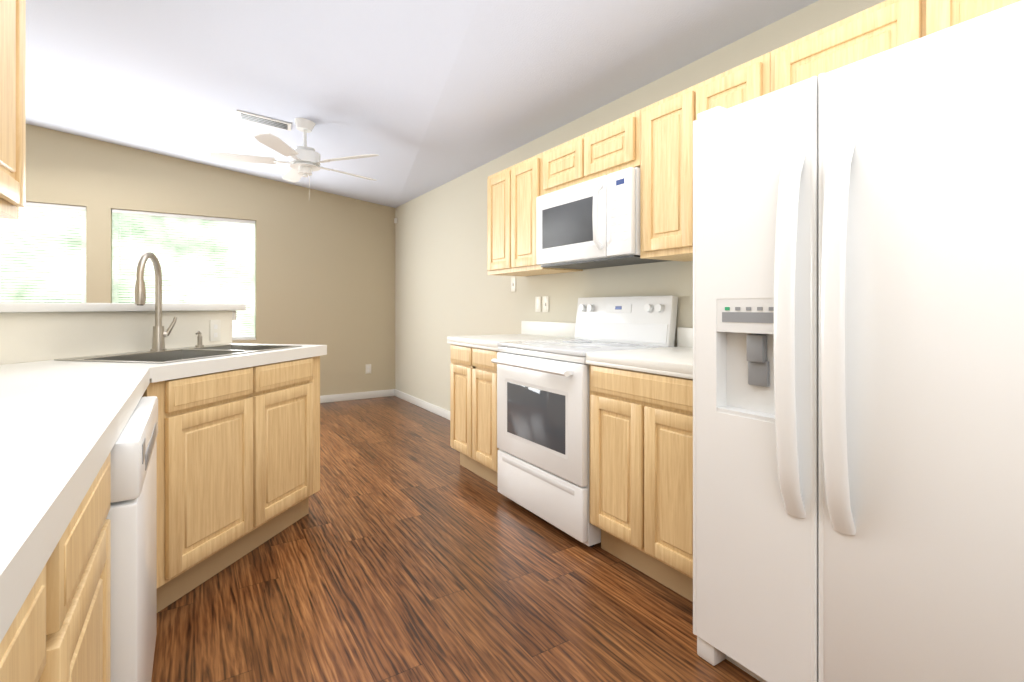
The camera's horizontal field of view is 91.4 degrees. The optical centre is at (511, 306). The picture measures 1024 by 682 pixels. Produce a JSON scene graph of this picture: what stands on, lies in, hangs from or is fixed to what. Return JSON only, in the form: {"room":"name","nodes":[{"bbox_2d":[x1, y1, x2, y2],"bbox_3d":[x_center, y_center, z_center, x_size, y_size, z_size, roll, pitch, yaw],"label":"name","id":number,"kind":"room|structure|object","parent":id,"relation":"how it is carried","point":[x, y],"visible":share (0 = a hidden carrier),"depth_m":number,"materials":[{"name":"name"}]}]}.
{"room":"kitchen","nodes":[
{"label":"kitchen","id":0,"kind":"room"},
{"bbox_2d":[26,124,394,395],"bbox_3d":[-3.940,-0.580,4.835,6.050,3.400,0.150,0,0,-33],"label":"wall","id":1,"kind":"structure","parent":0,"point":[325,268],"depth_m":5.60,"materials":[{"name":"beige paint"}]},
{"bbox_2d":[0,208,85,302],"bbox_3d":[-4.569,-0.295,4.427,1.250,1.310,0.133,0,0,-33],"label":"window","id":2,"kind":"structure","parent":1,"relation":"in","point":[50,264],"depth_m":4.66,"materials":[{"name":"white glass"}]},
{"bbox_2d":[112,215,255,340],"bbox_3d":[-3.363,-0.295,5.195,1.250,1.310,0.133,0,0,-33],"label":"window","id":3,"kind":"structure","parent":1,"relation":"in","point":[202,276],"depth_m":5.36,"materials":[{"name":"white glass"}]},
{"bbox_2d":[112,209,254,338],"bbox_3d":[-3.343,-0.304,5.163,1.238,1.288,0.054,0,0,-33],"label":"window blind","id":4,"kind":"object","parent":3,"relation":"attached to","point":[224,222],"visible":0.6,"depth_m":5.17,"materials":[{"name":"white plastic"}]},
{"bbox_2d":[320,389,393,402],"bbox_3d":[-3.902,1.077,4.763,5.737,0.085,0.012,0,0,-33],"label":"baseboard","id":5,"kind":"structure","parent":1,"relation":"attached to","point":[354,396],"depth_m":6.04,"materials":[{"name":"white wood"}]},
{"bbox_2d":[366,364,370,373],"bbox_3d":[-1.760,0.760,6.131,0.070,0.114,0.007,0,0,-33],"label":"electrical outlet","id":6,"kind":"object","parent":1,"relation":"attached to","point":[368,368],"visible":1,"depth_m":6.13,"materials":[{"name":"white plastic"}]},
{"bbox_2d":[26,0,818,207],"bbox_3d":[-1.718,-1.592,1.348,6.050,0.683,8.420,0,0,-33],"label":"ceiling","id":7,"kind":"structure","parent":0,"point":[420,97],"depth_m":2.84,"materials":[{"name":"white paint"}]},
{"bbox_2d":[236,110,290,130],"bbox_3d":[-1.828,-1.377,3.699,0.358,0.054,0.160,0,0,-25],"label":"ceiling vent","id":8,"kind":"object","parent":7,"relation":"in","point":[243,115],"visible":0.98,"depth_m":3.68,"materials":[{"name":"white metal"}]},
{"bbox_2d":[210,118,378,200],"bbox_3d":[-1.539,-1.068,3.681,1.172,0.578,1.139,0,0,-33],"label":"fan","id":9,"kind":"object","parent":7,"relation":"hanging from","point":[304,160],"visible":1,"depth_m":3.56,"materials":[{"name":"white plastic"}]},
{"bbox_2d":[151,396,759,681],"bbox_3d":[-1.718,1.145,1.348,6.050,0.050,8.420,0,0,-33],"label":"floor","id":10,"kind":"structure","parent":0,"point":[408,548],"depth_m":1.93,"materials":[{"name":"brown wood"}]},
{"bbox_2d":[0,565,45,681],"bbox_3d":[-0.563,0.681,0.079,0.606,0.872,0.732,0,0,-33],"label":"base cabinet","id":11,"kind":"object","parent":10,"relation":"on","point":[23,650],"visible":0.5,"depth_m":0.41,"materials":[{"name":"brown wood"}]},
{"bbox_2d":[39,451,110,681],"bbox_3d":[-0.889,0.681,0.593,0.607,0.873,0.475,0,0,-33],"label":"base cabinet","id":12,"kind":"object","parent":10,"relation":"on","point":[78,606],"visible":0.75,"depth_m":0.70,"materials":[{"name":"brown wood"}]},
{"bbox_2d":[0,311,231,364],"bbox_3d":[-1.797,0.571,2.203,0.120,1.099,1.345,0,0,12],"label":"wall","id":13,"kind":"structure","parent":10,"relation":"on","point":[33,336],"depth_m":2.10,"materials":[{"name":"beige paint"}]},
{"bbox_2d":[0,302,245,319],"bbox_3d":[-1.801,0.069,2.232,0.200,0.172,1.440,0,0,13],"label":"wall ledge","id":14,"kind":"object","parent":13,"relation":"on","point":[11,307],"visible":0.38,"depth_m":2.12,"materials":[{"name":"white"}]},
{"bbox_2d":[210,320,220,340],"bbox_3d":[-1.616,0.128,2.724,0.007,0.115,0.070,0,0,12],"label":"outlet","id":15,"kind":"object","parent":13,"relation":"attached to","point":[215,330],"visible":1,"depth_m":2.72,"materials":[{"name":"white plastic"}]},
{"bbox_2d":[106,396,157,681],"bbox_3d":[-1.155,0.689,1.067,0.628,0.854,0.598,0,0,-33],"label":"dishwasher","id":16,"kind":"object","parent":10,"relation":"on","point":[132,515],"visible":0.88,"depth_m":0.98,"materials":[{"name":"white metal"}]},
{"bbox_2d":[142,356,319,612],"bbox_3d":[-1.410,0.681,2.262,0.593,0.873,1.003,0,0,12],"label":"base cabinet","id":17,"kind":"object","parent":10,"relation":"on","point":[238,464],"visible":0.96,"depth_m":2.06,"materials":[{"name":"brown wood"}]},
{"bbox_2d":[0,343,326,642],"bbox_3d":[-0.765,0.182,1.084,1.346,0.152,3.850,0,0,-33],"label":"countertop","id":18,"kind":"structure","parent":17,"relation":"on","point":[63,424],"depth_m":0.83,"materials":[{"name":"white laminate"}]},
{"bbox_2d":[134,252,176,350],"bbox_3d":[-1.603,-0.021,2.228,0.141,0.443,0.243,0,0,13],"label":"faucet","id":19,"kind":"object","parent":18,"relation":"on","point":[159,334],"visible":1,"depth_m":2.28,"materials":[{"name":"silver metal"}]},
{"bbox_2d":[54,344,300,363],"bbox_3d":[-1.425,0.304,2.262,0.504,0.207,0.814,0,0,13],"label":"sink","id":20,"kind":"object","parent":18,"relation":"in","point":[184,354],"visible":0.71,"depth_m":2.31,"materials":[{"name":"silver metal"}]},
{"bbox_2d":[195,331,203,346],"bbox_3d":[-1.573,0.161,2.508,0.053,0.080,0.072,0,0,13],"label":"soap dispenser","id":21,"kind":"object","parent":20,"relation":"on","point":[199,340],"visible":1,"depth_m":2.52,"materials":[{"name":"silver metal"}]},
{"bbox_2d":[450,344,499,486],"bbox_3d":[0.008,0.681,3.381,0.642,0.873,0.685,0,0,-33],"label":"base cabinet","id":22,"kind":"object","parent":10,"relation":"on","point":[473,406],"visible":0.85,"depth_m":3.19,"materials":[{"name":"brown wood"}]},
{"bbox_2d":[447,321,692,378],"bbox_3d":[0.395,0.182,2.773,0.646,0.152,2.157,0,0,-33],"label":"countertop","id":23,"kind":"structure","parent":22,"relation":"on","point":[677,361],"depth_m":2.37,"materials":[{"name":"white laminate"}]},
{"bbox_2d":[491,295,677,546],"bbox_3d":[0.365,0.529,2.746,0.725,1.180,0.764,0,0,-33],"label":"range","id":24,"kind":"object","parent":10,"relation":"on","point":[543,416],"visible":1,"depth_m":2.59,"materials":[{"name":"white metal"}]},
{"bbox_2d":[590,364,692,601],"bbox_3d":[0.787,0.681,2.159,0.642,0.873,0.675,0,0,-33],"label":"base cabinet","id":25,"kind":"object","parent":10,"relation":"on","point":[641,470],"visible":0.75,"depth_m":2.00,"materials":[{"name":"brown wood"}]},
{"bbox_2d":[693,0,1023,681],"bbox_3d":[1.123,0.249,1.409,0.842,1.734,0.915,0,0,-33],"label":"refrigerator","id":26,"kind":"object","parent":10,"relation":"on","point":[858,371],"visible":1,"depth_m":1.18,"materials":[{"name":"white metal"}]},
{"bbox_2d":[395,0,885,410],"bbox_3d":[0.810,-0.580,2.870,0.150,3.400,8.270,0,0,-33],"label":"wall","id":27,"kind":"structure","parent":0,"point":[446,284],"depth_m":4.37,"materials":[{"name":"beige paint"}]},
{"bbox_2d":[394,389,449,419],"bbox_3d":[-0.696,1.077,5.082,0.012,0.085,2.920,0,0,-33],"label":"baseboard","id":28,"kind":"structure","parent":27,"relation":"attached to","point":[439,411],"depth_m":5.51,"materials":[{"name":"white wood"}]},
{"bbox_2d":[511,277,515,291],"bbox_3d":[0.008,-0.180,3.977,0.012,0.114,0.070,0,0,-33],"label":"outlet","id":29,"kind":"object","parent":27,"relation":"attached to","point":[513,284],"visible":1,"depth_m":3.97,"materials":[{"name":"white plastic"}]},
{"bbox_2d":[487,154,582,275],"bbox_3d":[0.134,-0.595,3.461,0.346,0.720,0.685,0,0,-33],"label":"upper cabinet","id":30,"kind":"object","parent":27,"relation":"attached to","point":[513,191],"depth_m":3.34,"materials":[{"name":"brown wood"}]},
{"bbox_2d":[535,296,540,311],"bbox_3d":[0.193,-0.020,3.692,0.007,0.114,0.070,0,0,-33],"label":"outlet","id":31,"kind":"object","parent":27,"relation":"attached to","point":[537,304],"visible":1,"depth_m":3.68,"materials":[{"name":"white plastic"}]},
{"bbox_2d":[543,296,548,311],"bbox_3d":[0.242,-0.020,3.610,0.012,0.114,0.070,0,0,-33],"label":"outlet","id":32,"kind":"object","parent":27,"relation":"attached to","point":[545,303],"visible":1,"depth_m":3.60,"materials":[{"name":"white plastic"}]},
{"bbox_2d":[539,110,638,195],"bbox_3d":[0.533,-0.821,2.834,0.346,0.268,0.798,0,0,-33],"label":"upper cabinet","id":33,"kind":"object","parent":27,"relation":"attached to","point":[612,147],"depth_m":2.69,"materials":[{"name":"brown wood"}]},
{"bbox_2d":[536,167,669,268],"bbox_3d":[0.493,-0.459,2.807,0.442,0.432,0.790,0,0,-33],"label":"microwave","id":34,"kind":"object","parent":33,"relation":"attached to","point":[592,223],"visible":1,"depth_m":2.64,"materials":[{"name":"white plastic"},{"name":"dark glass"}]},
{"bbox_2d":[639,53,766,261],"bbox_3d":[0.921,-0.595,2.225,0.346,0.720,0.643,0,0,-33],"label":"upper cabinet","id":35,"kind":"object","parent":27,"relation":"attached to","point":[653,142],"depth_m":2.22,"materials":[{"name":"brown wood"}]},
{"bbox_2d":[767,0,1021,93],"bbox_3d":[1.347,-0.800,1.557,0.346,0.310,0.938,0,0,-33],"label":"upper cabinet","id":36,"kind":"object","parent":27,"relation":"attached to","point":[888,24],"depth_m":1.59,"materials":[{"name":"brown wood"}]},
{"bbox_3d":[-0.790,-0.580,-0.248,0.120,3.400,4.431,0,0,-33],"label":"wall","id":37,"kind":"structure","parent":0,"visible":0},
{"bbox_2d":[0,0,25,218],"bbox_3d":[-1.118,-0.595,0.722,0.360,0.721,1.260,0,0,-33],"label":"upper cabinet","id":38,"kind":"object","parent":37,"relation":"attached to","point":[12,106],"visible":1,"depth_m":1.19,"materials":[{"name":"brown wood"}]},
{"label":"outside","id":39,"kind":"structure","parent":0,"visible":0},
{"bbox_2d":[0,202,250,334],"bbox_3d":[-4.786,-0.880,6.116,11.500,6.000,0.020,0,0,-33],"label":"window blinds","id":40,"kind":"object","parent":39,"point":[129,264],"depth_m":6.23,"materials":[{"name":"white plastic"}]}
]}

